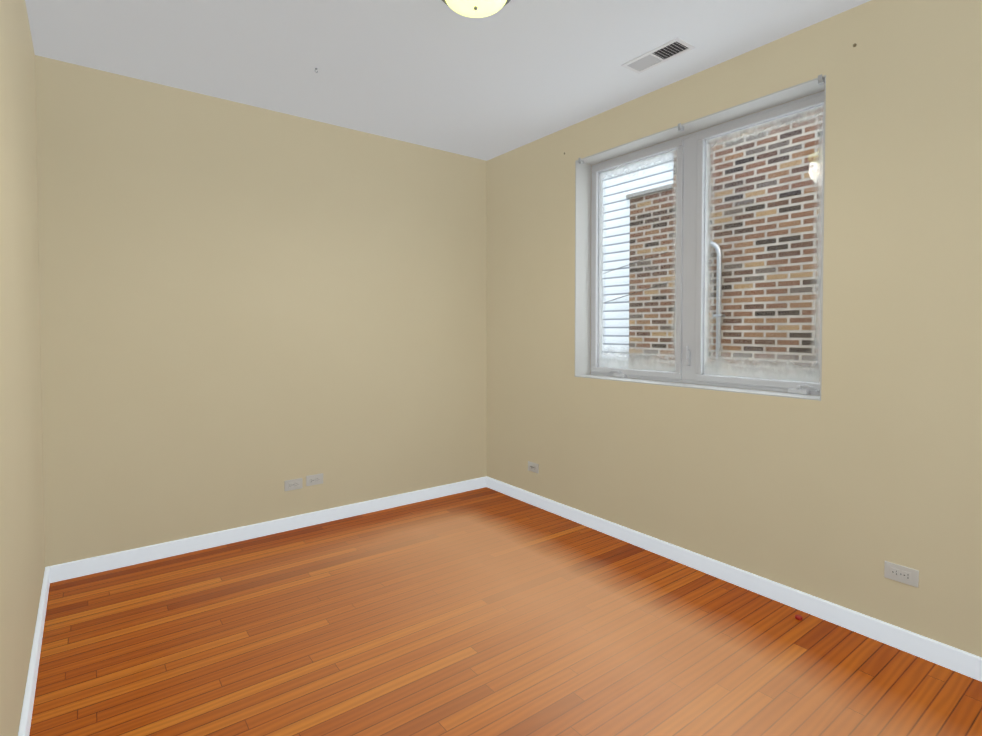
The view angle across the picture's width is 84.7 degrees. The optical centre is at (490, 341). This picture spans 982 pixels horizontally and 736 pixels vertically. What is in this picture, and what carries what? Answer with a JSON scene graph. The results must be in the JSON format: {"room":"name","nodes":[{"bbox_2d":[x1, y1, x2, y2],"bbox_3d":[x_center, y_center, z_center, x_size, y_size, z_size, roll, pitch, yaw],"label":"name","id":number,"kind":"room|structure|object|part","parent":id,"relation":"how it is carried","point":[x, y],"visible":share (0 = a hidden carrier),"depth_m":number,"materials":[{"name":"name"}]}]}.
{"room":"empty bedroom","nodes":[
{"label":"empty bedroom","id":0,"kind":"room"},
{"bbox_2d":[0,0,44,735],"bbox_3d":[-1.037,-0.057,0.892,0.220,2.700,4.503,-1,2,-37],"label":"wall","id":1,"kind":"structure","parent":0,"point":[22,552],"depth_m":1.83,"materials":[{"name":"beige paint"}]},
{"bbox_2d":[18,566,49,735],"bbox_3d":[-0.942,1.249,0.996,0.018,0.085,4.503,-1,2,-37],"label":"baseboard","id":2,"kind":"structure","parent":1,"relation":"attached to","point":[26,715],"depth_m":2.01,"materials":[{"name":"white paint"}]},
{"bbox_2d":[35,55,486,566],"bbox_3d":[-1.237,-0.124,3.700,3.287,2.700,0.220,-1,2,-37],"label":"wall","id":3,"kind":"structure","parent":0,"point":[246,311],"depth_m":3.31,"materials":[{"name":"beige paint"}]},
{"bbox_2d":[50,477,485,582],"bbox_3d":[-1.165,1.185,3.637,2.811,0.085,0.018,-1,2,-37],"label":"baseboard","id":4,"kind":"structure","parent":3,"relation":"attached to","point":[80,568],"depth_m":3.34,"materials":[{"name":"white paint"}]},
{"bbox_2d":[284,478,302,490],"bbox_3d":[-1.297,0.938,3.537,0.116,0.070,0.009,-1,2,-37],"label":"electrical outlet","id":5,"kind":"object","parent":3,"relation":"attached to","point":[293,484],"visible":1,"depth_m":3.54,"materials":[{"name":"white plastic"}]},
{"bbox_2d":[306,473,322,485],"bbox_3d":[-1.185,0.928,3.622,0.116,0.070,0.009,-1,2,-37],"label":"electrical outlet","id":6,"kind":"object","parent":3,"relation":"attached to","point":[315,479],"visible":1,"depth_m":3.62,"materials":[{"name":"white plastic"}]},
{"bbox_2d":[25,0,870,160],"bbox_3d":[0.187,-1.503,1.782,3.287,0.150,4.943,-1,2,-37],"label":"ceiling","id":7,"kind":"structure","parent":0,"point":[506,78],"depth_m":2.69,"materials":[{"name":"white paint"}]},
{"bbox_2d":[442,0,510,17],"bbox_3d":[-0.059,-1.361,2.083,0.308,0.150,0.308,-1,2,-37],"label":"ceiling light","id":8,"kind":"object","parent":7,"relation":"attached to","point":[476,8],"visible":1,"depth_m":2.10,"materials":[{"name":"beige glass"}]},
{"bbox_2d":[621,37,695,73],"bbox_3d":[0.844,-1.448,2.736,0.150,0.006,0.340,-1,2,-37],"label":"ceiling vent","id":9,"kind":"object","parent":7,"relation":"in","point":[669,50],"visible":1,"depth_m":2.73,"materials":[{"name":"white metal"}]},
{"bbox_2d":[29,487,981,735],"bbox_3d":[0.187,1.331,1.851,3.287,0.120,4.943,-1,2,-37],"label":"floor","id":10,"kind":"structure","parent":0,"point":[485,611],"depth_m":2.22,"materials":[{"name":"brown wood"}]},
{"bbox_2d":[795,614,802,619],"bbox_3d":[1.397,1.250,2.443,0.030,0.013,0.030,-1,2,-37],"label":"cap","id":11,"kind":"object","parent":10,"relation":"on","point":[798,617],"visible":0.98,"depth_m":2.44,"materials":[{"name":"red plastic"}]},
{"bbox_2d":[487,0,981,656],"bbox_3d":[1.410,-0.101,2.741,0.220,2.700,4.503,-1,2,-37],"label":"wall","id":12,"kind":"structure","parent":0,"point":[855,478],"depth_m":2.39,"materials":[{"name":"beige paint"}]},
{"bbox_2d":[528,461,538,472],"bbox_3d":[0.315,0.938,4.026,0.009,0.070,0.116,-1,2,-37],"label":"electrical outlet","id":13,"kind":"object","parent":12,"relation":"attached to","point":[533,467],"visible":1,"depth_m":4.02,"materials":[{"name":"white plastic"}]},
{"bbox_2d":[575,74,825,400],"bbox_3d":[1.094,-0.484,3.089,0.153,1.473,1.544,-1,2,-37],"label":"window frame","id":14,"kind":"structure","parent":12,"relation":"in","point":[583,255],"depth_m":3.42,"materials":[{"name":"grey"}]},
{"bbox_3d":[1.063,-1.201,3.014,0.033,0.036,0.022,-1,2,-37],"label":"window blind bracket","id":15,"kind":"part","parent":14,"relation":"part of","materials":[{"name":"white plastic"}]},
{"bbox_3d":[1.496,-1.187,2.440,0.033,0.036,0.022,-1,2,-37],"label":"window blind bracket","id":16,"kind":"part","parent":14,"relation":"part of","materials":[{"name":"white plastic"}]},
{"bbox_2d":[590,90,824,395],"bbox_3d":[1.181,-0.482,3.154,0.087,1.453,1.532,-1,2,-37],"label":"window","id":17,"kind":"structure","parent":12,"relation":"in","point":[689,249],"depth_m":3.09,"materials":[{"name":"grey plastic"}]},
{"bbox_2d":[608,370,626,377],"bbox_3d":[0.833,0.210,3.558,0.034,0.051,0.141,-1,2,-37],"label":"window crank","id":18,"kind":"object","parent":17,"relation":"attached to","point":[618,375],"depth_m":3.53,"materials":[{"name":"grey plastic"}]},
{"bbox_3d":[0.933,-0.489,3.461,0.062,1.409,0.699,-1,2,-37],"label":"window sash","id":19,"kind":"part","parent":17,"relation":"part of","materials":[{"name":"white plastic"}]},
{"bbox_3d":[0.937,-0.489,3.464,0.004,1.345,0.635,-1,2,-37],"label":"sash glass","id":20,"kind":"part","parent":17,"relation":"part of","materials":[{"name":"clear glass"}]},
{"bbox_3d":[1.410,-0.474,2.830,0.062,1.409,0.695,-1,2,-37],"label":"window sash","id":21,"kind":"part","parent":17,"relation":"part of","materials":[{"name":"white plastic"}]},
{"bbox_3d":[1.414,-0.474,2.833,0.004,1.345,0.631,-1,2,-37],"label":"sash glass","id":22,"kind":"part","parent":17,"relation":"part of","materials":[{"name":"clear glass"}]},
{"bbox_2d":[788,384,818,394],"bbox_3d":[1.532,0.232,2.632,0.034,0.051,0.141,-1,2,-37],"label":"window crank","id":23,"kind":"object","parent":17,"relation":"attached to","point":[797,390],"depth_m":2.63,"materials":[{"name":"grey plastic"}]},
{"bbox_2d":[486,476,981,681],"bbox_3d":[1.315,1.208,2.701,0.018,0.085,4.503,-1,2,-37],"label":"baseboard","id":24,"kind":"structure","parent":12,"relation":"attached to","point":[946,656],"depth_m":2.59,"materials":[{"name":"white paint"}]},
{"bbox_2d":[884,561,918,587],"bbox_3d":[1.685,0.954,2.213,0.009,0.070,0.116,-1,2,-37],"label":"electrical outlet","id":25,"kind":"object","parent":12,"relation":"attached to","point":[901,573],"visible":1,"depth_m":2.21,"materials":[{"name":"white plastic"}]},
{"label":"outside","id":26,"kind":"structure","parent":0,"visible":0},
{"bbox_2d":[601,153,673,361],"bbox_3d":[-0.314,-1.659,9.234,0.280,8.500,8.500,-1,2,-37],"label":"wall","id":27,"kind":"structure","parent":26,"point":[614,248],"depth_m":6.54,"materials":[{"name":"white plastic"}]},
{"bbox_2d":[629,109,823,374],"bbox_3d":[4.564,-1.502,2.763,0.300,8.500,9.290,-1,2,-37],"label":"brick wall","id":28,"kind":"structure","parent":26,"point":[742,292],"depth_m":5.23,"materials":[{"name":"brown brick"}]},
{"bbox_2d":[626,184,672,198],"bbox_3d":[1.919,-1.716,6.231,0.335,0.040,0.620,-1,2,-37],"label":"coping","id":29,"kind":"object","parent":28,"relation":"attached to","point":[644,192],"depth_m":6.11,"materials":[{"name":"grey concrete"}]},
{"bbox_2d":[708,241,724,368],"bbox_3d":[2.237,0.818,5.589,0.075,3.724,0.345,-1,2,-37],"label":"conduit pipe","id":30,"kind":"object","parent":28,"relation":"attached to","point":[718,288],"depth_m":5.44,"materials":[{"name":"silver metal"}]},
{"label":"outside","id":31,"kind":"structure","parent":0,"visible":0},
{"bbox_2d":[602,252,667,303],"bbox_3d":[0.842,-0.498,6.719,0.308,0.947,2.952,-1,2,-37],"label":"wires","id":32,"kind":"object","parent":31,"point":[636,292],"depth_m":5.82,"materials":[{"name":"black"}]}
]}

